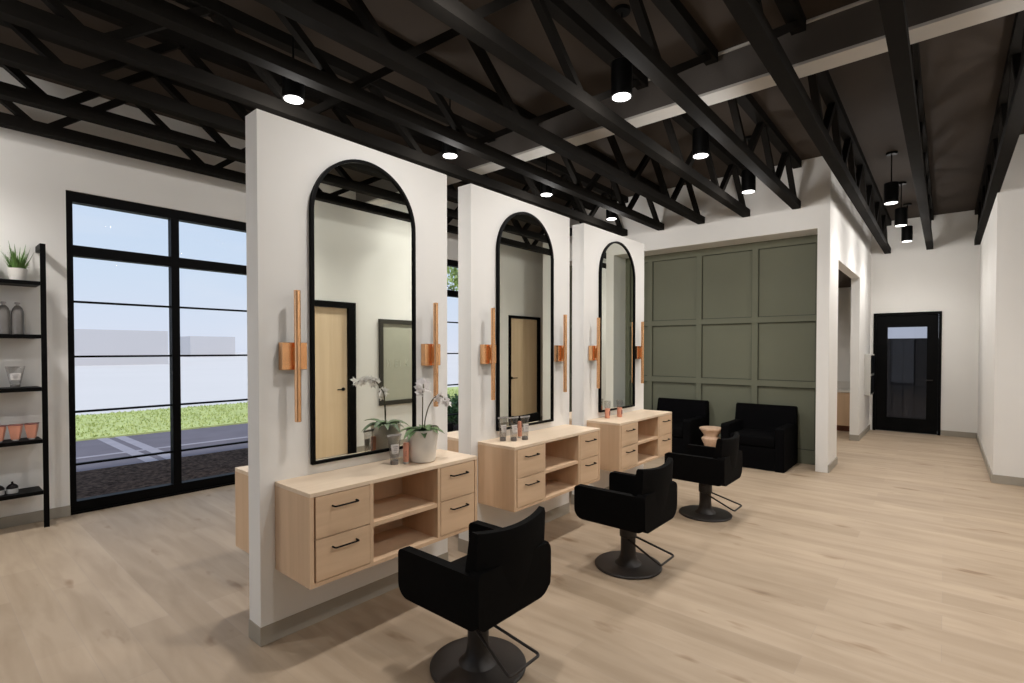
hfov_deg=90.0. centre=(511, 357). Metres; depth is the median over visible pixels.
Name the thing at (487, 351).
wall sconce
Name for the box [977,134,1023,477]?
wall
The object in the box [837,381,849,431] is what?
base cabinet
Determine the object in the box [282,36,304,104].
pendant light
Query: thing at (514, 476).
floating vanity
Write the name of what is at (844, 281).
ceiling
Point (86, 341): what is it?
block building
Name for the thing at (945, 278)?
wall
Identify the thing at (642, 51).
roof truss
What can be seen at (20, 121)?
roof truss
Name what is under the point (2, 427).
tube
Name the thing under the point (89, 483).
mulch bed
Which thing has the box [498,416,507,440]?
tube
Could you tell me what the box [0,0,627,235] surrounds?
roof truss
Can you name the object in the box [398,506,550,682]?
chair
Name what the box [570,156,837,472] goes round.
wall
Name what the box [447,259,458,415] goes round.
window
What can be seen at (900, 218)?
pendant light
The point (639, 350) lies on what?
wall sconce
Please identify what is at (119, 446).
strips
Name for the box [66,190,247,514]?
window
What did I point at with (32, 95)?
roof truss
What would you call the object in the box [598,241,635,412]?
arched mirror
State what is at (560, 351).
wall sconce
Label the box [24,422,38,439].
tube
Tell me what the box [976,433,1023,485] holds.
baseboard
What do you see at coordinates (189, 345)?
block building
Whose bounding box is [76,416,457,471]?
driveway
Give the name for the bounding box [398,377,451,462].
potted orchid
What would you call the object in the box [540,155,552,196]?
pendant light
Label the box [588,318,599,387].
wall sconce
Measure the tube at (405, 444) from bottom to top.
0.135 m
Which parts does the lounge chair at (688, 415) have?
seat, backrest, armrest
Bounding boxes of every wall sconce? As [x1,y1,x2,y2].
[278,290,306,421]
[421,303,439,406]
[480,308,495,399]
[554,315,566,391]
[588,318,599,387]
[635,322,643,382]
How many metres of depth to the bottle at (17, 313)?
4.52 m
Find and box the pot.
[7,268,27,279]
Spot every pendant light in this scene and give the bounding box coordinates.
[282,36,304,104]
[442,99,457,158]
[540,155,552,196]
[606,185,616,219]
[611,4,632,101]
[692,126,708,158]
[741,135,755,193]
[884,151,898,204]
[894,182,907,226]
[901,203,912,241]
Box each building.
[74,329,167,365]
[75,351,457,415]
[180,336,234,356]
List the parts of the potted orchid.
pot, stem, stem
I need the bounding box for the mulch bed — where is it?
[76,420,458,498]
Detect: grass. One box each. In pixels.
[2,241,33,279]
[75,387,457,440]
[76,388,457,438]
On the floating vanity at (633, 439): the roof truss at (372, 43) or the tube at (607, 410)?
the tube at (607, 410)
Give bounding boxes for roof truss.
[0,0,593,235]
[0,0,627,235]
[0,20,469,219]
[0,99,457,234]
[100,0,663,230]
[254,0,704,223]
[409,0,749,216]
[563,0,801,209]
[723,0,891,253]
[878,0,933,249]
[974,10,1023,244]
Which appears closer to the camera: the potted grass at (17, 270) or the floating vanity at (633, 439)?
the potted grass at (17, 270)
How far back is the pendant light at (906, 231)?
8.76 m
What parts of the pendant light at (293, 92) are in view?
stem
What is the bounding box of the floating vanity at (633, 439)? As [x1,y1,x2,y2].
[587,409,671,471]
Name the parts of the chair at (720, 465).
armrest, armrest, backrest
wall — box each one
[0,67,457,517]
[245,109,643,646]
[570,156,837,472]
[571,243,815,449]
[835,182,870,457]
[837,210,979,432]
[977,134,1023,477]
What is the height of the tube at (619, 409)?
0.180 m
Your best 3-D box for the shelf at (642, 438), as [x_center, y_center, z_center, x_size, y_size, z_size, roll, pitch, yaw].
[1.323,0.883,5.598,0.352,0.024,0.490,1,1,40]
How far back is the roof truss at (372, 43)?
3.87 m
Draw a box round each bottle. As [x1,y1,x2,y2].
[0,301,10,333]
[11,302,23,333]
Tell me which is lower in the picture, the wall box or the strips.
the strips
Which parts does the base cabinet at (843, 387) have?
cabinet door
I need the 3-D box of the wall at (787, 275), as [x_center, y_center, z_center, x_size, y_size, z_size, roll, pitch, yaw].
[2.351,-0.596,8.732,5.130,4.100,0.120,1,1,40]
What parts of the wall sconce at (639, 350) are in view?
light rod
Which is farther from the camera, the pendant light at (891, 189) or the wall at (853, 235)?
the wall at (853, 235)
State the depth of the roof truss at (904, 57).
4.13 m
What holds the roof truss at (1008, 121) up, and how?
attached to the ceiling at (962, 70)
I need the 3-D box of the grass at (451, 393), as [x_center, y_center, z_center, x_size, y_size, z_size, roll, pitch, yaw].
[-5.907,1.327,14.525,4.311,0.061,13.545,1,1,40]
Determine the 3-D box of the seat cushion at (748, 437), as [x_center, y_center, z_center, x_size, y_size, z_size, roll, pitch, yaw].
[3.410,1.105,7.102,0.574,0.148,0.624,1,1,40]
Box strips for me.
[76,436,247,461]
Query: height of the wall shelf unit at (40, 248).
2.545 m
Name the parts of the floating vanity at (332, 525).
drawer, drawer, drawer handle, drawer handle, drawer, drawer, drawer handle, drawer handle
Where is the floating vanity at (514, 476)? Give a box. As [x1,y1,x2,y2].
[478,424,599,511]
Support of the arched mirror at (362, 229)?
attached to the wall at (285, 158)
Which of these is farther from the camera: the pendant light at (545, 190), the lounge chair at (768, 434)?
the lounge chair at (768, 434)
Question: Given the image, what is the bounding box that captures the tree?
[447,266,457,290]
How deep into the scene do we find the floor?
3.29 m
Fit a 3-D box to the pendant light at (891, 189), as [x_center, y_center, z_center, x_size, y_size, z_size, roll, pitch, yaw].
[4.828,-2.289,6.514,0.156,0.641,0.156,1,1,40]
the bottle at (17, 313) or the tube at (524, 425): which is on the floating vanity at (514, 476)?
the tube at (524, 425)
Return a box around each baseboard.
[0,505,70,528]
[828,425,869,472]
[940,430,975,437]
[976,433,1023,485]
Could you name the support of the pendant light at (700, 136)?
in the ceiling at (962, 70)
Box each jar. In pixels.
[0,485,4,495]
[6,481,18,493]
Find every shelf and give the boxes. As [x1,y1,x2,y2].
[374,493,436,526]
[545,455,577,473]
[638,434,657,444]
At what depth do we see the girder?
4.08 m
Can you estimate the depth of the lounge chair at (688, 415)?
7.90 m
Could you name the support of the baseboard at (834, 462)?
attached to the wall at (853, 235)
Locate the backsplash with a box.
[837,381,849,388]
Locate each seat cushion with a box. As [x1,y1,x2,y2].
[672,421,682,437]
[730,428,774,447]
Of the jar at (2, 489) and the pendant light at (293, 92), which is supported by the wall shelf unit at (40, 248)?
the jar at (2, 489)
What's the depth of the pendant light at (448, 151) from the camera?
4.88 m
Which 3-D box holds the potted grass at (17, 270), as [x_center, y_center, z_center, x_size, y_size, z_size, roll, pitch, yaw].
[-4.391,-0.855,4.543,0.212,0.347,0.191,0,1,16]
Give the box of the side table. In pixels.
[699,426,720,446]
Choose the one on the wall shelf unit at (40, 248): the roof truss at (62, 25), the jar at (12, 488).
the jar at (12, 488)
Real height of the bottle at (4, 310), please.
0.286 m
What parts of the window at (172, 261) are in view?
sill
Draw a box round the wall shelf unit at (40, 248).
[0,243,49,527]
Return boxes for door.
[872,311,941,435]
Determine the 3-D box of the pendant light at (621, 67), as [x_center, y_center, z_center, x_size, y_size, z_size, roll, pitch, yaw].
[0.809,-2.243,3.773,0.156,0.641,0.156,1,1,40]
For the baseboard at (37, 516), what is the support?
attached to the wall at (36, 172)
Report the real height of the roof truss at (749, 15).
0.635 m
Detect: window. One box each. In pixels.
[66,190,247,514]
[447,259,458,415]
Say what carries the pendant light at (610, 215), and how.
in the ceiling at (962, 70)
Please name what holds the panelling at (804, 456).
attached to the wall at (787, 275)
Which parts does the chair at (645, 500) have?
armrest, armrest, backrest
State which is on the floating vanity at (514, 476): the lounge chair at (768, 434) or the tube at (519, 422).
the tube at (519, 422)
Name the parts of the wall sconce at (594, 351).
light rod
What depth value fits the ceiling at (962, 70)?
4.76 m
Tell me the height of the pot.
0.110 m
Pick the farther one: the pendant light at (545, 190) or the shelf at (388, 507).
the pendant light at (545, 190)
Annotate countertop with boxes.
[837,388,849,392]
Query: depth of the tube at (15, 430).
4.49 m
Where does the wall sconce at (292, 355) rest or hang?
attached to the wall at (285, 158)
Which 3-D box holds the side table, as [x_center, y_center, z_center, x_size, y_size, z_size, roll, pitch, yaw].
[2.835,1.233,7.292,0.314,0.490,0.314,1,1,40]
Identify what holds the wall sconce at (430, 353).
attached to the wall at (285, 158)
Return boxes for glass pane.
[887,338,938,418]
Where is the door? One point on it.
(932, 320)
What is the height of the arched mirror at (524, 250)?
1.847 m
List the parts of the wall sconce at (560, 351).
light rod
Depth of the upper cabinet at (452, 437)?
4.22 m
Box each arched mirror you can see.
[309,159,415,464]
[496,212,553,430]
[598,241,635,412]
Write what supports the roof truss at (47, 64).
attached to the ceiling at (962, 70)
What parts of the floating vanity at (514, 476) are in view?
drawer, drawer, drawer, drawer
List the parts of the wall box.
dark panel, dark panel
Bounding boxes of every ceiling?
[0,0,1023,220]
[838,269,850,287]
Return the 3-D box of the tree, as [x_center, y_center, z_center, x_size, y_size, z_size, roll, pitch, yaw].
[-0.886,-0.706,14.290,2.729,4.239,2.398,0,1,5]
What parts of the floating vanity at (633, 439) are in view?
drawer, drawer, drawer, drawer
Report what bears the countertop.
on the base cabinet at (843, 387)
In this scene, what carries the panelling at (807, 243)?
attached to the wall at (787, 275)
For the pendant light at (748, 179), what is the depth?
5.99 m
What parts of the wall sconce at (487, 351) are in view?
light rod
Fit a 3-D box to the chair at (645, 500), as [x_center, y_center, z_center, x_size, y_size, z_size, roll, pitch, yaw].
[0.862,1.141,3.778,0.610,0.792,0.533,1,1,40]
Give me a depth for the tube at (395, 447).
3.21 m
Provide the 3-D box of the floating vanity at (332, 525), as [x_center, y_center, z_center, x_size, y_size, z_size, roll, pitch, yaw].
[-0.753,0.912,3.130,0.413,0.482,1.200,1,1,40]
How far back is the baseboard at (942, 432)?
9.36 m
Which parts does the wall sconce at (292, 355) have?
light rod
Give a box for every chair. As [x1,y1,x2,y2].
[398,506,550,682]
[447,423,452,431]
[574,457,676,579]
[657,398,708,453]
[664,432,742,521]
[721,403,797,472]
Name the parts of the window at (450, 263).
frame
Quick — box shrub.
[447,394,458,427]
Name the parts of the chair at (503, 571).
armrest, seat, backrest, armrest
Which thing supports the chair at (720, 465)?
on the floor
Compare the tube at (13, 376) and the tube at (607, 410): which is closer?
the tube at (13, 376)
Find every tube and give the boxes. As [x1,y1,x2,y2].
[0,425,6,441]
[5,366,24,387]
[7,424,23,440]
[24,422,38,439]
[387,433,401,464]
[403,442,408,463]
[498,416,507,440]
[509,416,518,440]
[518,421,521,437]
[520,415,529,439]
[605,408,609,417]
[617,407,621,416]
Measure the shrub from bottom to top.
0.729 m
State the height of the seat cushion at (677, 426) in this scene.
0.148 m
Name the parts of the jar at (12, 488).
lid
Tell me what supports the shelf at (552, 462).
attached to the floating vanity at (514, 476)
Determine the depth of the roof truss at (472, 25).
3.85 m
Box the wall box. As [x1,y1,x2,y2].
[864,354,874,394]
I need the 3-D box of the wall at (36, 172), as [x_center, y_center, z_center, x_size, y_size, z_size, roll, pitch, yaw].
[-3.493,-0.549,5.918,0.150,4.100,12.030,1,1,40]
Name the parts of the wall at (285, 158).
baseboard, baseboard, baseboard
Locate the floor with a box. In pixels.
[0,430,1023,682]
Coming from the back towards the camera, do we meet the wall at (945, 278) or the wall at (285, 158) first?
the wall at (945, 278)
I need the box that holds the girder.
[441,0,1023,184]
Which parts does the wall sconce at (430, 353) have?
light rod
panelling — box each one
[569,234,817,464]
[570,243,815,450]
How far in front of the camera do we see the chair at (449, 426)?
5.56 m
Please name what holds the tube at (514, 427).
on the floating vanity at (514, 476)
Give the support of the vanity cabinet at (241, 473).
attached to the wall at (285, 158)

